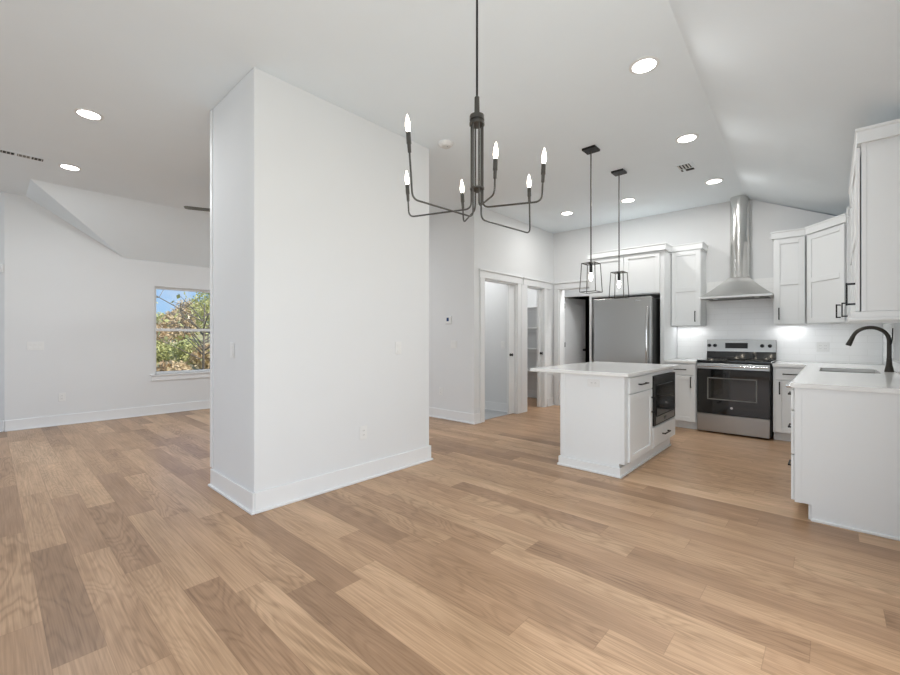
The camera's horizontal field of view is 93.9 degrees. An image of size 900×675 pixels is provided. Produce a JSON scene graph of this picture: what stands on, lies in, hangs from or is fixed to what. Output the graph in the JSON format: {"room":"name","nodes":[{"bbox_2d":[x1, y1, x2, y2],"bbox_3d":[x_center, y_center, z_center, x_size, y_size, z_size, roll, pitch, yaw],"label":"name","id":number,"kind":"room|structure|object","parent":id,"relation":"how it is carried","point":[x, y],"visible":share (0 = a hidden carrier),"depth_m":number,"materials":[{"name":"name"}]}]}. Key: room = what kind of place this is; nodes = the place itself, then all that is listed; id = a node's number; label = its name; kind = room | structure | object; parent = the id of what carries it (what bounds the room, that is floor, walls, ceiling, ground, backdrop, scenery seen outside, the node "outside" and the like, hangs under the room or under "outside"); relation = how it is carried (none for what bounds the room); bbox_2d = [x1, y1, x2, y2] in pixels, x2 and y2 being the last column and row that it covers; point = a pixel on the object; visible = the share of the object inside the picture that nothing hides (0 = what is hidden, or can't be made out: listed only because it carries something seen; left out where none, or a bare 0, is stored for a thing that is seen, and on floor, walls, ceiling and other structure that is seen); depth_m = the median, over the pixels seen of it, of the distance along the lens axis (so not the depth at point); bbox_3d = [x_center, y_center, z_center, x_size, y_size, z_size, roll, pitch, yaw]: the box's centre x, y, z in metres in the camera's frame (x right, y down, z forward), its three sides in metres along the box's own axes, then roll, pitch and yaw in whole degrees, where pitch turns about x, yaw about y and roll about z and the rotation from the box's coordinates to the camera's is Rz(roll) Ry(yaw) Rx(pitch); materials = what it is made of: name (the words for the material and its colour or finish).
{"room":"open-plan kitchen","nodes":[
{"label":"open-plan kitchen","id":0,"kind":"room"},
{"bbox_2d":[0,192,4,431],"bbox_3d":[-6.508,-0.325,5.366,1.662,3.050,0.106,0,0,-3],"label":"wall","id":1,"kind":"structure","parent":0,"point":[2,194],"depth_m":5.35,"materials":[{"name":"paint"}]},
{"bbox_2d":[5,192,209,419],"bbox_3d":[-4.254,-0.325,7.026,0.150,3.050,4.390,0,0,42],"label":"wall","id":2,"kind":"structure","parent":0,"point":[91,306],"depth_m":5.87,"materials":[{"name":"paint"}]},
{"bbox_2d":[59,393,64,400],"bbox_3d":[-5.309,0.815,5.747,0.009,0.115,0.070,0,0,42],"label":"outlet","id":3,"kind":"object","parent":2,"relation":"attached to","point":[61,395],"visible":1,"depth_m":5.75,"materials":[{"name":"white plastic"}]},
{"bbox_2d":[0,400,209,431],"bbox_3d":[-4.715,1.129,6.577,5.618,0.142,0.889,0,0,-36],"label":"baseboard","id":4,"kind":"structure","parent":2,"relation":"attached to","point":[67,419],"depth_m":6.02,"materials":[{"name":"paint"}]},
{"bbox_2d":[150,286,209,380],"bbox_3d":[-4.317,-0.062,6.901,0.145,1.475,1.040,0,0,42],"label":"window","id":5,"kind":"structure","parent":2,"relation":"in","point":[181,374],"depth_m":6.74,"materials":[{"name":"paint"}]},
{"bbox_2d":[26,179,209,267],"bbox_3d":[-3.845,-1.484,6.830,1.040,0.852,4.270,0,0,42],"label":"ceiling","id":6,"kind":"structure","parent":0,"point":[136,229],"depth_m":5.94,"materials":[{"name":"paint"}]},
{"bbox_2d":[213,67,428,492],"bbox_3d":[-1.059,-0.325,3.754,0.781,3.050,1.687,0,0,42],"label":"wall","id":7,"kind":"structure","parent":0,"point":[321,262],"depth_m":3.26,"materials":[{"name":"paint"}]},
{"bbox_2d":[210,109,212,467],"bbox_3d":[-1.915,-0.396,3.443,0.048,2.905,0.083,0,0,42],"label":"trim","id":8,"kind":"structure","parent":7,"relation":"attached to","point":[211,111],"depth_m":3.40,"materials":[{"name":"paint"}]},
{"bbox_2d":[230,342,233,357],"bbox_3d":[-1.618,0.093,3.114,0.070,0.115,0.010,0,0,42],"label":"light switch","id":9,"kind":"object","parent":7,"relation":"attached to","point":[231,343],"visible":1,"depth_m":3.10,"materials":[{"name":"white plastic"}]},
{"bbox_2d":[208,445,432,514],"bbox_3d":[-1.059,1.129,3.754,0.839,0.142,1.745,0,0,42],"label":"baseboard","id":10,"kind":"structure","parent":7,"relation":"attached to","point":[250,502],"depth_m":3.23,"materials":[{"name":"paint"}]},
{"bbox_2d":[360,425,366,439],"bbox_3d":[-0.727,0.800,3.530,0.009,0.115,0.070,0,0,42],"label":"outlet","id":11,"kind":"object","parent":7,"relation":"attached to","point":[363,429],"visible":1,"depth_m":3.52,"materials":[{"name":"white plastic"}]},
{"bbox_2d":[395,342,400,353],"bbox_3d":[-0.468,0.095,3.814,0.010,0.115,0.070,0,0,42],"label":"light switch","id":12,"kind":"object","parent":7,"relation":"attached to","point":[397,344],"visible":1,"depth_m":3.81,"materials":[{"name":"white plastic"}]},
{"bbox_2d":[0,0,744,233],"bbox_3d":[-2.380,-1.925,5.477,10.108,0.150,12.900,0,0,42],"label":"ceiling","id":13,"kind":"structure","parent":0,"point":[555,76],"depth_m":3.15,"materials":[{"name":"paint"}]},
{"bbox_2d":[0,148,49,163],"bbox_3d":[-4.347,-1.845,4.265,0.150,0.009,0.400,0,0,42],"label":"ceiling vent","id":14,"kind":"object","parent":13,"relation":"in","point":[3,151],"visible":1,"depth_m":4.27,"materials":[{"name":"metal"}]},
{"bbox_2d":[58,163,81,170],"bbox_3d":[-4.123,-1.845,4.558,0.190,0.008,0.190,0,0,42],"label":"recessed light","id":15,"kind":"object","parent":13,"relation":"in","point":[65,166],"visible":1,"depth_m":4.55,"materials":[{"name":"white plastic"}]},
{"bbox_2d":[74,108,103,120],"bbox_3d":[-2.988,-1.845,3.477,0.190,0.008,0.190,0,0,42],"label":"recessed light","id":16,"kind":"object","parent":13,"relation":"in","point":[86,113],"visible":1,"depth_m":3.47,"materials":[{"name":"white plastic"}]},
{"bbox_2d":[184,206,209,211],"bbox_3d":[-2.525,-1.670,5.226,1.252,0.360,1.273,0,0,42],"label":"ceiling fan","id":17,"kind":"object","parent":13,"relation":"hanging from","point":[185,207],"visible":0.04,"depth_m":4.96,"materials":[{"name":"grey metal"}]},
{"bbox_2d":[438,140,453,148],"bbox_3d":[-0.038,-1.829,3.995,0.144,0.040,0.144,0,0,42],"label":"smoke detector","id":18,"kind":"object","parent":13,"relation":"attached to","point":[445,144],"visible":1,"depth_m":3.96,"materials":[{"name":"white plastic"}]},
{"bbox_2d":[405,0,545,232],"bbox_3d":[0.135,-1.218,2.095,0.715,1.262,0.553,0,0,-6],"label":"chandelier","id":19,"kind":"object","parent":13,"relation":"hanging from","point":[476,118],"visible":1,"depth_m":2.09,"materials":[{"name":"black metal"}]},
{"bbox_2d":[560,211,573,214],"bbox_3d":[1.739,-1.845,6.241,0.190,0.008,0.190,0,0,42],"label":"recessed light","id":20,"kind":"object","parent":13,"relation":"in","point":[565,212],"visible":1,"depth_m":6.24,"materials":[{"name":"white plastic"}]},
{"bbox_2d":[579,145,602,293],"bbox_3d":[1.382,-1.145,4.117,0.168,1.409,0.168,0,0,42],"label":"pendant light","id":21,"kind":"object","parent":13,"relation":"hanging from","point":[591,149],"visible":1,"depth_m":4.11,"materials":[{"name":"black metal"}]},
{"bbox_2d":[609,168,628,298],"bbox_3d":[1.884,-1.145,4.681,0.168,1.409,0.168,0,0,42],"label":"pendant light","id":22,"kind":"object","parent":13,"relation":"hanging from","point":[622,171],"visible":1,"depth_m":4.67,"materials":[{"name":"black metal"}]},
{"bbox_2d":[620,198,635,202],"bbox_3d":[2.395,-1.845,5.651,0.190,0.008,0.190,0,0,42],"label":"recessed light","id":23,"kind":"object","parent":13,"relation":"in","point":[626,200],"visible":1,"depth_m":5.65,"materials":[{"name":"white plastic"}]},
{"bbox_2d":[629,56,659,73],"bbox_3d":[1.318,-1.845,2.852,0.190,0.008,0.190,0,0,42],"label":"recessed light","id":24,"kind":"object","parent":13,"relation":"in","point":[643,65],"visible":1,"depth_m":2.84,"materials":[{"name":"white plastic"}]},
{"bbox_2d":[675,161,697,172],"bbox_3d":[2.561,-1.843,4.557,0.170,0.012,0.250,0,0,42],"label":"ceiling vent","id":25,"kind":"object","parent":13,"relation":"in","point":[688,166],"visible":1,"depth_m":4.54,"materials":[{"name":"metal"}]},
{"bbox_2d":[675,133,698,142],"bbox_3d":[2.198,-1.845,3.895,0.190,0.008,0.190,0,0,42],"label":"recessed light","id":26,"kind":"object","parent":13,"relation":"in","point":[685,138],"visible":1,"depth_m":3.89,"materials":[{"name":"white plastic"}]},
{"bbox_2d":[705,178,723,183],"bbox_3d":[3.121,-1.845,4.965,0.190,0.008,0.190,0,0,42],"label":"recessed light","id":27,"kind":"object","parent":13,"relation":"in","point":[715,180],"visible":1,"depth_m":4.96,"materials":[{"name":"white plastic"}]},
{"bbox_2d":[429,206,466,412],"bbox_3d":[-1.254,-0.325,7.345,4.160,3.050,0.120,0,0,42],"label":"wall","id":28,"kind":"structure","parent":0,"point":[447,231],"depth_m":6.16,"materials":[{"name":"paint"}]},
{"bbox_2d":[445,316,451,323],"bbox_3d":[-0.022,-0.255,6.128,0.110,0.110,0.021,0,0,42],"label":"thermostat","id":29,"kind":"object","parent":28,"relation":"attached to","point":[448,319],"visible":1,"depth_m":6.12,"materials":[{"name":"white plastic"}]},
{"bbox_2d":[429,407,474,424],"bbox_3d":[-1.190,1.129,7.186,4.148,0.142,0.028,0,0,42],"label":"baseboard","id":30,"kind":"structure","parent":28,"relation":"attached to","point":[469,418],"depth_m":6.07,"materials":[{"name":"paint"}]},
{"bbox_2d":[0,397,899,674],"bbox_3d":[-1.892,1.273,4.830,11.700,0.154,12.600,0,0,42],"label":"floor","id":31,"kind":"structure","parent":0,"point":[488,555],"depth_m":2.20,"materials":[{"name":"brown wood"}]},
{"bbox_2d":[547,368,674,478],"bbox_3d":[1.695,0.768,4.371,0.870,0.866,1.522,0,0,42],"label":"kitchen island","id":32,"kind":"object","parent":31,"relation":"on","point":[607,429],"visible":0.94,"depth_m":3.78,"materials":[{"name":"paint"}]},
{"bbox_2d":[587,379,599,386],"bbox_3d":[1.283,0.405,3.751,0.115,0.070,0.009,0,0,42],"label":"outlet","id":33,"kind":"object","parent":32,"relation":"attached to","point":[590,382],"visible":1,"depth_m":3.75,"materials":[{"name":"white plastic"}]},
{"bbox_2d":[530,361,677,376],"bbox_3d":[1.668,0.319,4.422,0.947,0.031,1.563,0,0,42],"label":"island countertop","id":34,"kind":"structure","parent":32,"relation":"on","point":[618,369],"depth_m":4.11,"materials":[{"name":"white stone"}]},
{"bbox_2d":[652,372,674,425],"bbox_3d":[2.053,0.626,4.546,0.532,0.488,0.740,0,0,42],"label":"microwave","id":35,"kind":"object","parent":32,"relation":"in","point":[663,385],"visible":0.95,"depth_m":4.30,"materials":[{"name":"glass"}]},
{"bbox_2d":[594,296,659,363],"bbox_3d":[2.616,0.328,6.071,0.780,1.745,0.937,0,0,42],"label":"refrigerator","id":36,"kind":"object","parent":31,"relation":"on","point":[626,330],"visible":0.56,"depth_m":5.75,"materials":[{"name":"metal"}]},
{"bbox_2d":[587,242,676,363],"bbox_3d":[2.713,-0.037,6.240,1.096,2.475,0.675,0,0,42],"label":"tall cabinet","id":37,"kind":"object","parent":31,"relation":"on","point":[648,267],"visible":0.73,"depth_m":5.92,"materials":[{"name":"paint"}]},
{"bbox_2d":[665,362,697,429],"bbox_3d":[3.229,0.767,5.756,0.380,0.864,0.674,0,0,42],"label":"base cabinet","id":38,"kind":"object","parent":31,"relation":"on","point":[685,416],"visible":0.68,"depth_m":5.50,"materials":[{"name":"paint"}]},
{"bbox_2d":[664,358,698,363],"bbox_3d":[3.236,0.319,5.761,0.384,0.031,0.658,0,0,42],"label":"countertop","id":39,"kind":"structure","parent":38,"relation":"on","point":[676,360],"depth_m":5.56,"materials":[{"name":"white stone"}]},
{"bbox_2d":[697,340,776,438],"bbox_3d":[3.647,0.604,5.350,0.759,1.148,0.693,0,0,42],"label":"range","id":40,"kind":"object","parent":31,"relation":"on","point":[735,391],"visible":1,"depth_m":5.17,"materials":[{"name":"metal"}]},
{"bbox_2d":[697,358,775,363],"bbox_3d":[3.636,0.296,5.339,0.759,0.022,0.577,0,0,42],"label":"cooktop","id":41,"kind":"object","parent":40,"relation":"in","point":[707,360],"depth_m":5.23,"materials":[{"name":"black glass"}]},
{"bbox_2d":[773,366,803,441],"bbox_3d":[4.063,0.767,4.997,0.302,0.864,0.674,0,0,42],"label":"base cabinet","id":42,"kind":"object","parent":31,"relation":"on","point":[782,409],"visible":0.62,"depth_m":4.82,"materials":[{"name":"paint"}]},
{"bbox_2d":[786,380,792,387],"bbox_3d":[3.161,0.768,3.404,0.655,0.862,0.594,0,0,42],"label":"dishwasher","id":43,"kind":"object","parent":31,"relation":"on","point":[788,385],"visible":0.15,"depth_m":3.43,"materials":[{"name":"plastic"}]},
{"bbox_2d":[788,388,899,540],"bbox_3d":[2.745,0.767,2.877,0.668,0.864,0.730,0,0,42],"label":"base cabinet","id":44,"kind":"object","parent":31,"relation":"on","point":[845,460],"visible":0.97,"depth_m":2.63,"materials":[{"name":"paint"}]},
{"bbox_2d":[772,361,899,393],"bbox_3d":[3.459,0.319,3.871,0.928,0.031,3.152,0,0,42],"label":"countertop","id":45,"kind":"structure","parent":44,"relation":"on","point":[814,375],"depth_m":3.18,"materials":[{"name":"white stone"}]},
{"bbox_2d":[827,371,866,372],"bbox_3d":[3.678,0.440,3.880,0.406,0.208,0.646,0,0,42],"label":"sink","id":46,"kind":"object","parent":45,"relation":"in","point":[827,371],"visible":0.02,"depth_m":4.12,"materials":[{"name":"silver metal"}]},
{"bbox_2d":[845,326,893,371],"bbox_3d":[3.773,0.099,3.780,0.311,0.408,0.062,0,0,42],"label":"faucet","id":47,"kind":"object","parent":45,"relation":"on","point":[889,366],"visible":0.98,"depth_m":3.70,"materials":[{"name":"black metal"}]},
{"bbox_2d":[485,282,506,402],"bbox_3d":[0.446,-0.325,7.245,1.510,3.050,0.120,0,0,42],"label":"wall","id":48,"kind":"structure","parent":0,"point":[495,294],"depth_m":6.89,"materials":[{"name":"paint"}]},
{"bbox_2d":[485,401,506,411],"bbox_3d":[0.392,1.129,7.193,1.500,0.142,0.028,0,0,42],"label":"baseboard","id":49,"kind":"structure","parent":48,"relation":"attached to","point":[496,406],"depth_m":6.86,"materials":[{"name":"paint"}]},
{"bbox_2d":[467,205,553,413],"bbox_3d":[1.046,-0.325,6.693,0.120,3.050,2.250,0,0,42],"label":"wall","id":50,"kind":"structure","parent":0,"point":[490,246],"depth_m":6.27,"materials":[{"name":"paint"}]},
{"bbox_2d":[478,268,522,422],"bbox_3d":[0.738,0.116,6.324,0.161,2.168,1.100,0,0,42],"label":"trim","id":51,"kind":"structure","parent":50,"relation":"attached to","point":[483,273],"depth_m":6.42,"materials":[{"name":"paint"}]},
{"bbox_2d":[507,284,513,413],"bbox_3d":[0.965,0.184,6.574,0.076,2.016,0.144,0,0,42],"label":"door","id":52,"kind":"structure","parent":50,"relation":"in","point":[510,288],"depth_m":6.55,"materials":[{"name":"paint"}]},
{"bbox_2d":[475,397,553,423],"bbox_3d":[1.095,1.129,6.635,0.028,0.142,2.230,0,0,42],"label":"baseboard","id":53,"kind":"structure","parent":50,"relation":"attached to","point":[550,401],"depth_m":7.30,"materials":[{"name":"paint"}]},
{"bbox_2d":[521,278,522,412],"bbox_3d":[1.142,0.116,6.690,0.024,2.168,0.041,0,0,42],"label":"trim","id":54,"kind":"structure","parent":50,"relation":"attached to","point":[522,278],"depth_m":6.68,"materials":[{"name":"paint"}]},
{"bbox_2d":[523,277,551,411],"bbox_3d":[1.429,0.116,7.084,0.161,2.168,0.925,0,0,42],"label":"trim","id":55,"kind":"structure","parent":50,"relation":"attached to","point":[527,282],"depth_m":7.08,"materials":[{"name":"paint"}]},
{"bbox_2d":[537,289,542,406],"bbox_3d":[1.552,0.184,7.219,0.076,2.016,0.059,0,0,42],"label":"door","id":56,"kind":"structure","parent":50,"relation":"in","point":[539,352],"depth_m":7.21,"materials":[{"name":"paint"}]},
{"bbox_2d":[527,288,564,390],"bbox_3d":[1.596,-0.325,8.491,1.535,3.050,0.050,0,0,42],"label":"wall","id":57,"kind":"structure","parent":0,"point":[531,293],"depth_m":8.41,"materials":[{"name":"paint"}]},
{"bbox_2d":[527,390,536,397],"bbox_3d":[1.556,1.129,8.473,1.500,0.142,0.028,0,0,42],"label":"baseboard","id":58,"kind":"structure","parent":57,"relation":"attached to","point":[530,393],"depth_m":8.39,"materials":[{"name":"paint"}]},
{"bbox_2d":[527,306,536,311],"bbox_3d":[1.463,-0.557,8.367,1.495,0.085,0.308,0,0,42],"label":"shelf","id":59,"kind":"object","parent":57,"relation":"attached to","point":[529,308],"visible":0.11,"depth_m":8.35,"materials":[{"name":"paint"}]},
{"bbox_2d":[527,327,536,331],"bbox_3d":[1.463,-0.158,8.367,1.495,0.085,0.308,0,0,42],"label":"shelf","id":60,"kind":"object","parent":57,"relation":"attached to","point":[529,329],"visible":0.11,"depth_m":8.34,"materials":[{"name":"paint"}]},
{"bbox_2d":[527,348,536,351],"bbox_3d":[1.463,0.253,8.367,1.495,0.085,0.308,0,0,42],"label":"shelf","id":61,"kind":"object","parent":57,"relation":"attached to","point":[528,349],"visible":0.11,"depth_m":8.32,"materials":[{"name":"paint"}]},
{"bbox_2d":[527,369,536,373],"bbox_3d":[1.463,0.677,8.367,1.495,0.085,0.308,0,0,42],"label":"shelf","id":62,"kind":"object","parent":57,"relation":"attached to","point":[528,370],"visible":0.11,"depth_m":8.34,"materials":[{"name":"paint"}]},
{"bbox_2d":[565,288,588,297],"bbox_3d":[3.117,-0.325,8.182,2.600,3.050,0.100,0,0,42],"label":"wall","id":63,"kind":"structure","parent":0,"point":[574,290],"depth_m":8.61,"materials":[{"name":"paint"}]},
{"bbox_2d":[565,298,585,364],"bbox_3d":[2.663,0.179,9.014,0.720,2.018,0.141,0,0,-35],"label":"door","id":64,"kind":"structure","parent":63,"relation":"in","point":[575,349],"depth_m":9.01,"materials":[{"name":"paint"}]},
{"bbox_2d":[565,292,588,296],"bbox_3d":[2.625,0.135,8.548,0.920,2.130,0.019,0,0,42],"label":"trim","id":65,"kind":"structure","parent":63,"relation":"attached to","point":[570,294],"depth_m":8.60,"materials":[{"name":"paint"}]},
{"bbox_2d":[569,296,588,361],"bbox_3d":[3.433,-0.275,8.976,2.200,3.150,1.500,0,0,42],"label":"door frame","id":66,"kind":"structure","parent":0,"point":[586,298],"depth_m":10.02,"materials":[{"name":"plastic"}]},
{"bbox_2d":[554,199,882,364],"bbox_3d":[3.404,-0.325,6.150,4.100,3.050,0.120,0,0,42],"label":"wall","id":67,"kind":"structure","parent":0,"point":[709,224],"depth_m":5.94,"materials":[{"name":"paint"}]},
{"bbox_2d":[554,279,588,405],"bbox_3d":[2.232,0.116,7.188,0.930,2.168,0.162,0,0,42],"label":"trim","id":68,"kind":"structure","parent":67,"relation":"attached to","point":[558,294],"depth_m":7.42,"materials":[{"name":"paint"}]},
{"bbox_2d":[671,241,707,326],"bbox_3d":[3.348,-0.722,5.873,0.393,1.137,0.364,0,0,42],"label":"upper cabinet","id":69,"kind":"object","parent":67,"relation":"attached to","point":[688,260],"visible":0.98,"depth_m":5.77,"materials":[{"name":"paint"}]},
{"bbox_2d":[700,195,773,300],"bbox_3d":[3.730,-1.173,5.446,0.760,1.352,0.471,0,0,42],"label":"range hood","id":70,"kind":"object","parent":67,"relation":"attached to","point":[739,286],"visible":0.98,"depth_m":5.45,"materials":[{"name":"silver metal"}]},
{"bbox_2d":[677,277,881,363],"bbox_3d":[4.095,-0.234,5.432,2.088,1.072,0.010,0,0,42],"label":"wall tile","id":71,"kind":"structure","parent":67,"relation":"attached to","point":[749,319],"depth_m":5.38,"materials":[{"name":"white tile"}]},
{"bbox_2d":[817,342,828,351],"bbox_3d":[4.491,0.115,5.058,0.116,0.115,0.009,0,0,42],"label":"outlet","id":72,"kind":"object","parent":71,"relation":"attached to","point":[821,346],"visible":1,"depth_m":5.06,"materials":[{"name":"white plastic"}]},
{"bbox_2d":[770,228,805,324],"bbox_3d":[4.147,-0.722,5.145,0.328,1.137,0.364,0,0,42],"label":"upper cabinet","id":73,"kind":"object","parent":67,"relation":"attached to","point":[789,245],"visible":0.98,"depth_m":5.03,"materials":[{"name":"paint"}]},
{"bbox_2d":[668,0,899,215],"bbox_3d":[1.747,-1.452,1.723,2.134,1.097,12.900,0,0,42],"label":"ceiling","id":74,"kind":"structure","parent":0,"point":[788,85],"depth_m":2.65,"materials":[{"name":"paint"}]},
{"bbox_2d":[884,323,899,373],"bbox_3d":[1.518,-0.020,0.918,0.150,2.440,10.400,0,0,42],"label":"wall","id":75,"kind":"structure","parent":0,"point":[896,325],"depth_m":3.91,"materials":[{"name":"paint"}]},
{"bbox_2d":[805,213,846,323],"bbox_3d":[4.362,-0.722,4.654,0.663,1.137,0.800,0,0,42],"label":"upper cabinet","id":76,"kind":"object","parent":75,"relation":"attached to","point":[826,240],"visible":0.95,"depth_m":4.62,"materials":[{"name":"paint"}]},
{"bbox_2d":[841,206,849,319],"bbox_3d":[4.119,-0.726,4.159,0.359,1.128,0.293,0,0,42],"label":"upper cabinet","id":77,"kind":"object","parent":75,"relation":"attached to","point":[848,208],"visible":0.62,"depth_m":4.14,"materials":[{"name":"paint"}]},
{"bbox_2d":[848,169,851,313],"bbox_3d":[3.408,-0.726,3.349,0.321,1.128,0.756,0,0,42],"label":"upper cabinet","id":78,"kind":"object","parent":75,"relation":"attached to","point":[850,182],"visible":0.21,"depth_m":3.65,"materials":[{"name":"paint"}]},
{"bbox_2d":[845,118,899,323],"bbox_3d":[2.873,-0.697,2.793,0.364,1.186,0.777,0,0,42],"label":"upper cabinet","id":79,"kind":"object","parent":75,"relation":"attached to","point":[875,166],"visible":1,"depth_m":2.56,"materials":[{"name":"paint"}]},
{"bbox_2d":[882,323,899,372],"bbox_3d":[3.822,0.070,3.572,0.010,0.464,3.108,0,0,42],"label":"wall tile","id":80,"kind":"structure","parent":75,"relation":"attached to","point":[888,327],"depth_m":4.25,"materials":[{"name":"white tile"}]},
{"label":"outside","id":81,"kind":"structure","parent":0,"visible":0},
{"bbox_2d":[156,324,209,369],"bbox_3d":[-16.218,-0.164,25.566,40.000,4.100,44.000,0,0,42],"label":"hillside","id":82,"kind":"structure","parent":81,"point":[198,335],"depth_m":28.02,"materials":[{"name":"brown plant"}]},
{"bbox_2d":[156,312,166,324],"bbox_3d":[-20.444,-0.903,30.069,2.251,1.970,2.235,0,0,-32],"label":"tree","id":83,"kind":"object","parent":82,"relation":"on","point":[163,314],"visible":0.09,"depth_m":29.50,"materials":[{"name":"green plant"}]},
{"bbox_2d":[156,339,172,362],"bbox_3d":[-13.307,0.649,18.986,1.627,1.255,1.625,0,0,-40],"label":"tree","id":84,"kind":"object","parent":82,"relation":"on","point":[160,353],"visible":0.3,"depth_m":18.80,"materials":[{"name":"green plant"}]},
{"bbox_2d":[156,323,174,343],"bbox_3d":[-15.302,-0.003,21.498,1.889,1.881,1.844,0,0,-11],"label":"tree","id":85,"kind":"object","parent":82,"relation":"on","point":[162,334],"visible":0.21,"depth_m":21.52,"materials":[{"name":"grey plant"}]},
{"bbox_2d":[156,356,193,371],"bbox_3d":[-9.567,1.200,14.492,1.299,1.108,1.247,0,0,-17],"label":"tree","id":86,"kind":"object","parent":82,"relation":"on","point":[174,366],"visible":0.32,"depth_m":14.30,"materials":[{"name":"grey plant"}]},
{"bbox_2d":[157,308,197,342],"bbox_3d":[-15.916,-0.554,24.449,2.173,2.432,2.190,0,0,42],"label":"tree","id":87,"kind":"object","parent":82,"relation":"on","point":[170,317],"visible":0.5,"depth_m":24.11,"materials":[{"name":"grey plant"}]},
{"bbox_2d":[156,291,209,368],"bbox_3d":[-7.338,0.038,12.520,3.210,3.696,3.567,0,0,42],"label":"tree","id":88,"kind":"object","parent":82,"relation":"on","point":[192,333],"visible":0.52,"depth_m":12.44,"materials":[{"name":"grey plant"}]},
{"bbox_2d":[164,337,202,366],"bbox_3d":[-11.231,0.726,17.977,1.659,1.508,1.630,0,0,42],"label":"tree","id":89,"kind":"object","parent":82,"relation":"on","point":[185,344],"visible":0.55,"depth_m":17.60,"materials":[{"name":"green plant"}]},
{"bbox_2d":[170,297,203,325],"bbox_3d":[-20.974,-1.772,33.966,2.842,2.983,2.980,0,0,42],"label":"tree","id":90,"kind":"object","parent":82,"relation":"on","point":[186,309],"visible":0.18,"depth_m":33.45,"materials":[{"name":"grey plant"}]},
{"bbox_2d":[186,292,209,342],"bbox_3d":[-15.847,-1.472,27.543,2.516,3.745,2.457,0,0,42],"label":"tree","id":91,"kind":"object","parent":82,"relation":"on","point":[202,301],"visible":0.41,"depth_m":27.00,"materials":[{"name":"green plant"}]},
{"bbox_2d":[188,343,209,368],"bbox_3d":[-9.929,0.828,17.185,1.373,1.283,1.343,0,0,-2],"label":"tree","id":92,"kind":"object","parent":82,"relation":"on","point":[197,363],"visible":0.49,"depth_m":16.85,"materials":[{"name":"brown plant"}]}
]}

